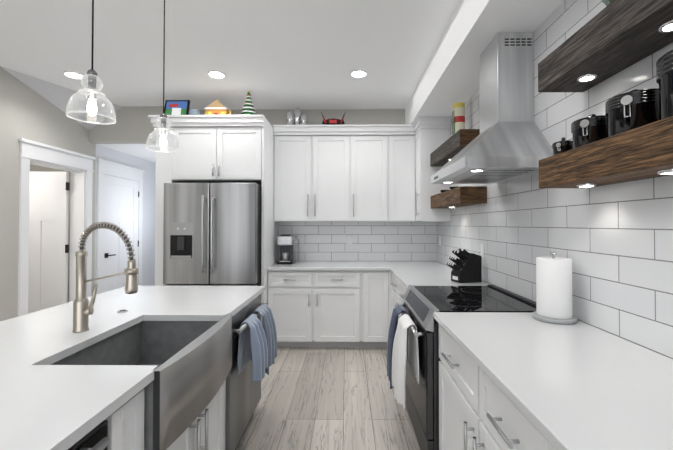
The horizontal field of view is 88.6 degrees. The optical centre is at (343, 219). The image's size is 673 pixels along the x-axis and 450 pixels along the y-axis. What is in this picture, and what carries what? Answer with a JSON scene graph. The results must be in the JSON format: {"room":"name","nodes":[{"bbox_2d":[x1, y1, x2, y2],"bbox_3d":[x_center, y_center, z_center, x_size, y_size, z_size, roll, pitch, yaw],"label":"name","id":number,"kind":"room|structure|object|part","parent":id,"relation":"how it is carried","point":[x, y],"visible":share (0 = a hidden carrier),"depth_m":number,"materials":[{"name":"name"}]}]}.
{"room":"kitchen","nodes":[
{"label":"kitchen","id":0,"kind":"room"},
{"bbox_2d":[30,164,70,302],"bbox_3d":[-4.470,0.120,3.780,2.230,2.600,3.200,0,-1,1],"label":"wall","id":1,"kind":"structure","parent":0,"point":[34,168],"depth_m":5.28,"materials":[{"name":"paint"}]},
{"bbox_2d":[0,66,155,321],"bbox_3d":[-3.281,-0.015,2.720,0.170,2.840,10.500,0,-1,1],"label":"wall","id":2,"kind":"structure","parent":0,"point":[27,112],"depth_m":3.49,"materials":[{"name":"paint"}]},
{"bbox_2d":[28,172,69,313],"bbox_3d":[-3.722,0.416,4.169,0.739,1.998,0.096,0,-1,1],"label":"door","id":3,"kind":"structure","parent":2,"relation":"in","point":[48,244],"depth_m":4.19,"materials":[{"name":"white wood"}]},
{"bbox_2d":[18,138,94,315],"bbox_3d":[-3.249,0.313,3.861,0.212,2.215,0.990,0,-1,1],"label":"door frame","id":4,"kind":"structure","parent":2,"relation":"attached to","point":[81,170],"depth_m":3.92,"materials":[{"name":"white wood"}]},
{"bbox_2d":[1,66,121,129],"bbox_3d":[-2.976,-1.273,3.757,0.420,0.293,1.114,0,-1,1],"label":"ceiling soffit","id":5,"kind":"structure","parent":2,"relation":"attached to","point":[58,96],"depth_m":3.77,"materials":[{"name":"paint"}]},
{"bbox_2d":[96,158,144,294],"bbox_3d":[-3.141,0.327,4.924,0.064,2.215,1.000,0,-1,1],"label":"door","id":6,"kind":"structure","parent":2,"relation":"in","point":[120,196],"depth_m":4.83,"materials":[{"name":"white wood"}]},
{"bbox_2d":[89,106,164,143],"bbox_3d":[-2.629,-1.193,4.369,1.100,0.440,0.120,0,-1,1],"label":"wall","id":7,"kind":"structure","parent":0,"point":[133,125],"depth_m":4.31,"materials":[{"name":"paint"}]},
{"bbox_2d":[0,0,459,162],"bbox_3d":[-1.016,-1.275,2.714,4.760,0.560,10.500,0,-1,1],"label":"ceiling","id":8,"kind":"structure","parent":0,"point":[290,54],"depth_m":2.89,"materials":[{"name":"paint"}]},
{"bbox_2d":[64,71,82,78],"bbox_3d":[-2.649,-1.419,3.392,0.156,0.012,0.156,0,-1,1],"label":"recessed light","id":9,"kind":"object","parent":8,"relation":"in","point":[71,74],"visible":0.88,"depth_m":3.38,"materials":[{"name":"white plastic"}]},
{"bbox_2d":[66,0,115,124],"bbox_3d":[-1.103,-0.946,1.520,0.180,1.007,0.180,0,-1,1],"label":"pendant light","id":10,"kind":"object","parent":8,"relation":"hanging from","point":[90,92],"visible":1,"depth_m":1.50,"materials":[{"name":"clear glass"}]},
{"bbox_2d":[146,0,179,152],"bbox_3d":[-1.102,-0.935,2.120,0.186,1.013,0.186,0,-1,1],"label":"pendant light","id":11,"kind":"object","parent":8,"relation":"hanging from","point":[163,129],"visible":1,"depth_m":2.10,"materials":[{"name":"clear glass"}]},
{"bbox_2d":[208,70,224,77],"bbox_3d":[-1.239,-1.419,3.378,0.156,0.012,0.156,0,-1,1],"label":"recessed light","id":12,"kind":"object","parent":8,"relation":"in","point":[215,74],"visible":0.98,"depth_m":3.36,"materials":[{"name":"white plastic"}]},
{"bbox_2d":[351,70,366,77],"bbox_3d":[0.150,-1.420,3.364,0.156,0.012,0.156,0,-1,1],"label":"recessed light","id":13,"kind":"object","parent":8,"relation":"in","point":[358,73],"visible":0.94,"depth_m":3.35,"materials":[{"name":"white plastic"}]},
{"bbox_2d":[405,0,563,123],"bbox_3d":[0.956,-1.308,0.924,0.400,0.299,6.960,0,-1,1],"label":"soffit","id":14,"kind":"structure","parent":8,"relation":"attached to","point":[449,78],"depth_m":2.41,"materials":[{"name":"paint"}]},
{"bbox_2d":[198,109,404,126],"bbox_3d":[-0.293,0.009,4.470,3.270,2.840,0.140,0,-1,1],"label":"wall","id":15,"kind":"structure","parent":0,"point":[351,116],"depth_m":4.42,"materials":[{"name":"paint"}]},
{"bbox_2d":[273,129,356,220],"bbox_3d":[-0.334,-0.502,4.231,0.970,1.055,0.328,0,-1,1],"label":"upper cabinet","id":16,"kind":"object","parent":15,"relation":"attached to","point":[315,170],"depth_m":4.07,"materials":[{"name":"white wood"}]},
{"bbox_2d":[287,108,306,124],"bbox_3d":[-0.567,-1.240,4.242,0.246,0.270,0.125,0,-1,1],"label":"canisters","id":17,"kind":"object","parent":16,"relation":"on","point":[299,119],"visible":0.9,"depth_m":4.20,"materials":[{"name":"silver metal"}]},
{"bbox_2d":[321,112,345,124],"bbox_3d":[-0.121,-1.216,4.213,0.310,0.220,0.193,0,-1,1],"label":"bowl","id":18,"kind":"object","parent":16,"relation":"on","point":[332,121],"visible":0.62,"depth_m":4.17,"materials":[{"name":"ceramic"}]},
{"bbox_2d":[279,222,435,260],"bbox_3d":[0.176,0.703,4.381,2.010,1.450,0.010,0,-1,1],"label":"tile","id":19,"kind":"structure","parent":15,"relation":"attached to","point":[382,241],"depth_m":4.38,"materials":[{"name":"white tile"}]},
{"bbox_2d":[346,235,351,243],"bbox_3d":[0.075,0.258,4.379,0.070,0.114,0.007,0,-1,1],"label":"electrical outlet","id":20,"kind":"object","parent":19,"relation":"attached to","point":[348,239],"visible":1,"depth_m":4.38,"materials":[{"name":"white plastic"}]},
{"bbox_2d":[357,129,380,220],"bbox_3d":[0.306,-0.502,4.224,0.586,1.055,0.328,0,-1,1],"label":"upper cabinet","id":21,"kind":"object","parent":15,"relation":"attached to","point":[359,173],"depth_m":4.07,"materials":[{"name":"white wood"}]},
{"bbox_2d":[381,129,408,220],"bbox_3d":[0.666,-0.503,4.189,0.406,1.055,0.392,0,-1,1],"label":"upper cabinet","id":22,"kind":"object","parent":15,"relation":"attached to","point":[394,142],"depth_m":4.06,"materials":[{"name":"white wood"}]},
{"bbox_2d":[409,125,450,220],"bbox_3d":[0.979,-0.506,3.929,0.390,1.055,0.290,0,-1,1],"label":"upper cabinet","id":23,"kind":"object","parent":15,"relation":"attached to","point":[423,139],"depth_m":3.79,"materials":[{"name":"white wood"}]},
{"bbox_2d":[236,347,419,449],"bbox_3d":[-1.846,1.455,2.686,7.700,0.100,10.500,0,-1,1],"label":"floor","id":24,"kind":"structure","parent":0,"point":[327,399],"depth_m":2.59,"materials":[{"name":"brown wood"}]},
{"bbox_2d":[52,290,264,449],"bbox_3d":[-1.103,0.953,1.415,1.051,0.870,2.360,0,-1,1],"label":"kitchen island","id":25,"kind":"object","parent":24,"relation":"on","point":[121,427],"depth_m":1.08,"materials":[{"name":"wood"}]},
{"bbox_3d":[-0.621,0.750,0.593,0.070,0.435,0.660,0,-1,1],"label":"microwave drawer","id":26,"kind":"part","parent":25,"relation":"part of","materials":[{"name":"black metal"}]},
{"bbox_2d":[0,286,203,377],"bbox_3d":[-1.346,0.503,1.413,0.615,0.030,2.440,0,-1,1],"label":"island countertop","id":27,"kind":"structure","parent":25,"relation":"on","point":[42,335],"depth_m":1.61,"materials":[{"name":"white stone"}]},
{"bbox_2d":[72,222,138,331],"bbox_3d":[-1.027,0.249,1.492,0.332,0.479,0.062,0,-1,14],"label":"faucet","id":28,"kind":"object","parent":27,"relation":"on","point":[83,309],"visible":1,"depth_m":1.50,"materials":[{"name":"silver metal"}]},
{"bbox_2d":[0,286,263,449],"bbox_3d":[-0.826,0.503,1.408,0.427,0.030,2.440,0,-1,1],"label":"island countertop","id":29,"kind":"structure","parent":25,"relation":"on","point":[43,405],"depth_m":0.98,"materials":[{"name":"white stone"}]},
{"bbox_2d":[51,314,231,449],"bbox_3d":[-0.815,0.628,1.461,0.517,0.271,0.700,0,-1,1],"label":"sink","id":30,"kind":"object","parent":29,"relation":"in","point":[192,360],"visible":0.62,"depth_m":1.43,"materials":[{"name":"silver metal"}]},
{"bbox_2d":[163,183,261,285],"bbox_3d":[-1.316,0.520,3.824,0.918,1.760,0.999,0,-1,1],"label":"refrigerator","id":31,"kind":"object","parent":24,"relation":"on","point":[211,234],"visible":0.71,"depth_m":3.40,"materials":[{"name":"silver metal"}]},
{"bbox_2d":[148,115,278,323],"bbox_3d":[-1.418,0.172,3.976,1.190,2.500,0.855,0,-1,1],"label":"surround","id":32,"kind":"object","parent":24,"relation":"on","point":[226,148],"visible":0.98,"depth_m":3.61,"materials":[{"name":"white wood"}]},
{"bbox_2d":[164,100,189,114],"bbox_3d":[-1.850,-1.206,3.829,0.270,0.258,0.075,0,-1,1],"label":"picture frame","id":33,"kind":"object","parent":32,"relation":"on","point":[176,107],"visible":0.77,"depth_m":3.83,"materials":[{"name":"black plastic"}]},
{"bbox_2d":[189,109,199,114],"bbox_3d":[-1.645,-1.153,3.819,0.112,0.144,0.112,0,-1,1],"label":"snow globe","id":34,"kind":"object","parent":32,"relation":"on","point":[194,112],"visible":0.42,"depth_m":3.78,"materials":[{"name":"clear glass"}]},
{"bbox_2d":[204,100,231,114],"bbox_3d":[-1.385,-1.211,3.817,0.320,0.260,0.140,0,-1,1],"label":"gingerbread house","id":35,"kind":"object","parent":32,"relation":"on","point":[216,107],"visible":0.65,"depth_m":3.77,"materials":[{"name":"brown food"}]},
{"bbox_2d":[241,91,255,114],"bbox_3d":[-1.045,-1.264,3.814,0.189,0.365,0.194,0,-1,1],"label":"tree","id":36,"kind":"object","parent":32,"relation":"on","point":[248,109],"visible":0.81,"depth_m":3.77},
{"bbox_2d":[225,294,268,449],"bbox_3d":[-0.868,0.965,2.178,0.647,0.866,0.680,0,-1,1],"label":"dishwasher","id":37,"kind":"object","parent":24,"relation":"on","point":[243,394],"visible":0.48,"depth_m":1.99,"materials":[{"name":"silver metal"}]},
{"bbox_2d":[237,314,267,381],"bbox_3d":[-0.525,0.759,2.041,0.126,0.354,0.242,0,-1,1],"label":"towel","id":38,"kind":"object","parent":37,"relation":"hanging from","point":[256,346],"visible":1,"depth_m":1.99,"materials":[{"name":"blue fabric"}]},
{"bbox_2d":[250,304,276,374],"bbox_3d":[-0.525,0.782,2.301,0.120,0.395,0.262,0,-1,1],"label":"towel","id":39,"kind":"object","parent":37,"relation":"hanging from","point":[268,321],"visible":0.65,"depth_m":2.27,"materials":[{"name":"blue fabric"}]},
{"bbox_2d":[267,269,370,347],"bbox_3d":[-0.270,0.988,4.058,1.101,0.870,0.633,0,-1,1],"label":"base cabinet","id":40,"kind":"object","parent":24,"relation":"on","point":[332,304],"depth_m":3.75,"materials":[{"name":"wood"}]},
{"bbox_2d":[267,261,450,268],"bbox_3d":[0.178,0.538,4.047,1.996,0.030,0.658,0,-1,1],"label":"countertop","id":41,"kind":"structure","parent":40,"relation":"on","point":[302,264],"depth_m":3.91,"materials":[{"name":"white stone"}]},
{"bbox_2d":[277,235,298,263],"bbox_3d":[-0.656,0.351,4.139,0.230,0.344,0.260,0,-1,1],"label":"coffee maker","id":42,"kind":"object","parent":41,"relation":"on","point":[287,243],"visible":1,"depth_m":4.09,"materials":[{"name":"black plastic"}]},
{"bbox_2d":[371,269,386,347],"bbox_3d":[0.336,0.988,4.052,0.423,0.870,0.633,0,-1,1],"label":"base cabinet","id":43,"kind":"object","parent":24,"relation":"on","point":[378,276],"depth_m":3.74,"materials":[{"name":"wood"}]},
{"bbox_2d":[391,269,490,288],"bbox_3d":[0.830,0.527,3.171,0.673,0.030,1.100,0,-1,1],"label":"countertop","id":44,"kind":"structure","parent":43,"relation":"on","point":[415,277],"depth_m":2.98,"materials":[{"name":"white stone"}]},
{"bbox_2d":[445,248,481,282],"bbox_3d":[0.977,0.369,2.815,0.257,0.273,0.125,0,-1,-14],"label":"knife block","id":45,"kind":"object","parent":44,"relation":"on","point":[466,267],"visible":1,"depth_m":2.77,"materials":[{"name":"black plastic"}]},
{"bbox_2d":[387,269,398,341],"bbox_3d":[0.829,0.980,3.414,0.680,0.870,0.673,0,-1,1],"label":"base cabinet","id":46,"kind":"object","parent":24,"relation":"on","point":[392,281],"depth_m":3.73,"materials":[{"name":"wood"}]},
{"bbox_2d":[399,285,406,317],"bbox_3d":[0.840,0.973,2.914,0.648,0.870,0.598,0,-1,1],"label":"base cabinet","id":47,"kind":"object","parent":24,"relation":"on","point":[402,291],"depth_m":3.08,"materials":[{"name":"wood"}]},
{"bbox_2d":[436,320,468,449],"bbox_3d":[0.826,0.955,1.516,0.648,0.870,0.628,0,-1,1],"label":"base cabinet","id":48,"kind":"object","parent":24,"relation":"on","point":[452,363],"depth_m":1.62,"materials":[{"name":"wood"}]},
{"bbox_2d":[396,285,535,449],"bbox_3d":[0.760,0.941,2.221,0.738,0.916,0.760,0,-1,1],"label":"range","id":49,"kind":"object","parent":24,"relation":"on","point":[421,305],"visible":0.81,"depth_m":2.00,"materials":[{"name":"silver metal"}]},
{"bbox_2d":[387,305,407,388],"bbox_3d":[0.374,0.869,2.402,0.127,0.514,0.244,0,-1,1],"label":"towel","id":50,"kind":"object","parent":49,"relation":"hanging from","point":[397,310],"visible":0.5,"depth_m":2.36,"materials":[{"name":"fabric"}]},
{"bbox_2d":[392,314,418,409],"bbox_3d":[0.373,0.855,2.112,0.122,0.495,0.324,0,-1,1],"label":"towel","id":51,"kind":"object","parent":49,"relation":"hanging from","point":[399,352],"visible":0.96,"depth_m":2.03,"materials":[{"name":"white fabric"}]},
{"bbox_2d":[465,356,532,449],"bbox_3d":[0.821,0.948,1.023,0.648,0.870,0.621,0,-1,1],"label":"base cabinet","id":52,"kind":"object","parent":24,"relation":"on","point":[491,423],"depth_m":1.18,"materials":[{"name":"wood"}]},
{"bbox_2d":[433,312,672,449],"bbox_3d":[0.808,0.498,1.014,0.673,0.030,1.644,0,-1,1],"label":"countertop","id":53,"kind":"structure","parent":52,"relation":"on","point":[579,385],"depth_m":1.06,"materials":[{"name":"white stone"}]},
{"bbox_2d":[532,251,577,324],"bbox_3d":[1.039,0.323,1.702,0.192,0.337,0.192,0,-1,1],"label":"paper towel holder","id":54,"kind":"object","parent":53,"relation":"on","point":[553,289],"visible":1,"depth_m":1.64,"materials":[{"name":"white paper"}]},
{"bbox_2d":[533,432,552,449],"bbox_3d":[0.816,0.942,0.530,0.648,0.870,0.628,0,-1,1],"label":"base cabinet","id":55,"kind":"object","parent":24,"relation":"on","point":[538,444],"depth_m":0.88,"materials":[{"name":"wood"}]},
{"bbox_3d":[1.232,-0.038,0.974,0.150,2.840,7.100,0,-1,1],"label":"wall","id":56,"kind":"structure","parent":0,"visible":0},
{"bbox_2d":[430,129,479,166],"bbox_3d":[1.059,-0.652,3.287,0.218,0.150,0.988,0,-1,1],"label":"shelf","id":57,"kind":"object","parent":56,"relation":"attached to","point":[450,148],"visible":0.5,"depth_m":3.03,"materials":[{"name":"brown wood"}]},
{"bbox_2d":[452,102,464,134],"bbox_3d":[1.058,-0.895,3.158,0.108,0.330,0.107,0,-1,1],"label":"tin","id":58,"kind":"object","parent":57,"relation":"on","point":[458,117],"visible":0.79,"depth_m":3.12,"materials":[{"name":"metal"}]},
{"bbox_2d":[431,186,486,208],"bbox_3d":[1.059,-0.189,3.281,0.218,0.146,0.988,0,-1,1],"label":"shelf","id":59,"kind":"object","parent":56,"relation":"attached to","point":[461,196],"visible":1,"depth_m":2.85,"materials":[{"name":"brown wood"}]},
{"bbox_2d":[431,32,552,183],"bbox_3d":[0.907,-0.705,2.237,0.500,0.868,0.760,0,-1,1],"label":"range hood","id":60,"kind":"object","parent":56,"relation":"attached to","point":[509,142],"visible":0.98,"depth_m":2.09,"materials":[{"name":"silver metal"}]},
{"bbox_2d":[436,0,672,358],"bbox_3d":[1.151,0.111,0.898,0.010,2.540,6.950,0,-1,1],"label":"tile","id":61,"kind":"structure","parent":56,"relation":"attached to","point":[614,242],"depth_m":1.66,"materials":[{"name":"white tile"}]},
{"bbox_2d":[481,244,483,257],"bbox_3d":[1.162,0.263,2.881,0.007,0.114,0.070,0,-1,1],"label":"electrical outlet","id":62,"kind":"object","parent":61,"relation":"attached to","point":[482,250],"visible":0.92,"depth_m":2.87,"materials":[{"name":"white plastic"}]},
{"bbox_2d":[538,0,672,91],"bbox_3d":[1.036,-0.682,1.020,0.218,0.150,1.273,0,-1,1],"label":"shelf","id":63,"kind":"object","parent":56,"relation":"attached to","point":[612,38],"visible":1,"depth_m":1.27,"materials":[{"name":"brown wood"}]},
{"bbox_2d":[601,0,613,5],"bbox_3d":[1.039,-0.810,1.237,0.210,0.110,0.210,0,-1,1],"label":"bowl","id":64,"kind":"object","parent":63,"relation":"on","point":[606,2],"visible":0.08,"depth_m":1.27,"materials":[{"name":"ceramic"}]},
{"bbox_2d":[539,116,672,187],"bbox_3d":[1.036,-0.219,1.014,0.218,0.146,1.273,0,-1,1],"label":"shelf","id":65,"kind":"object","parent":56,"relation":"attached to","point":[642,152],"visible":1,"depth_m":1.20,"materials":[{"name":"brown wood"}]},
{"bbox_2d":[552,137,572,154],"bbox_3d":[1.010,-0.332,1.586,0.095,0.092,0.090,0,-1,1],"label":"canister","id":66,"kind":"object","parent":65,"relation":"on","point":[562,145],"visible":0.75,"depth_m":1.55,"materials":[{"name":"black metal"}]},
{"bbox_2d":[571,114,606,148],"bbox_3d":[1.024,-0.360,1.421,0.149,0.145,0.146,0,-1,1],"label":"canister","id":67,"kind":"object","parent":65,"relation":"on","point":[590,128],"visible":0.77,"depth_m":1.37,"materials":[{"name":"black metal"}]},
{"bbox_2d":[605,88,658,136],"bbox_3d":[1.028,-0.373,1.216,0.168,0.166,0.167,0,-1,1],"label":"canister","id":68,"kind":"object","parent":65,"relation":"on","point":[632,109],"visible":0.71,"depth_m":1.16,"materials":[{"name":"black metal"}]},
{"bbox_2d":[656,50,672,119],"bbox_3d":[1.027,-0.401,0.991,0.188,0.215,0.188,0,-1,1],"label":"canister","id":69,"kind":"object","parent":65,"relation":"on","point":[664,71],"visible":0.96,"depth_m":1.00,"materials":[{"name":"black metal"}]}
]}

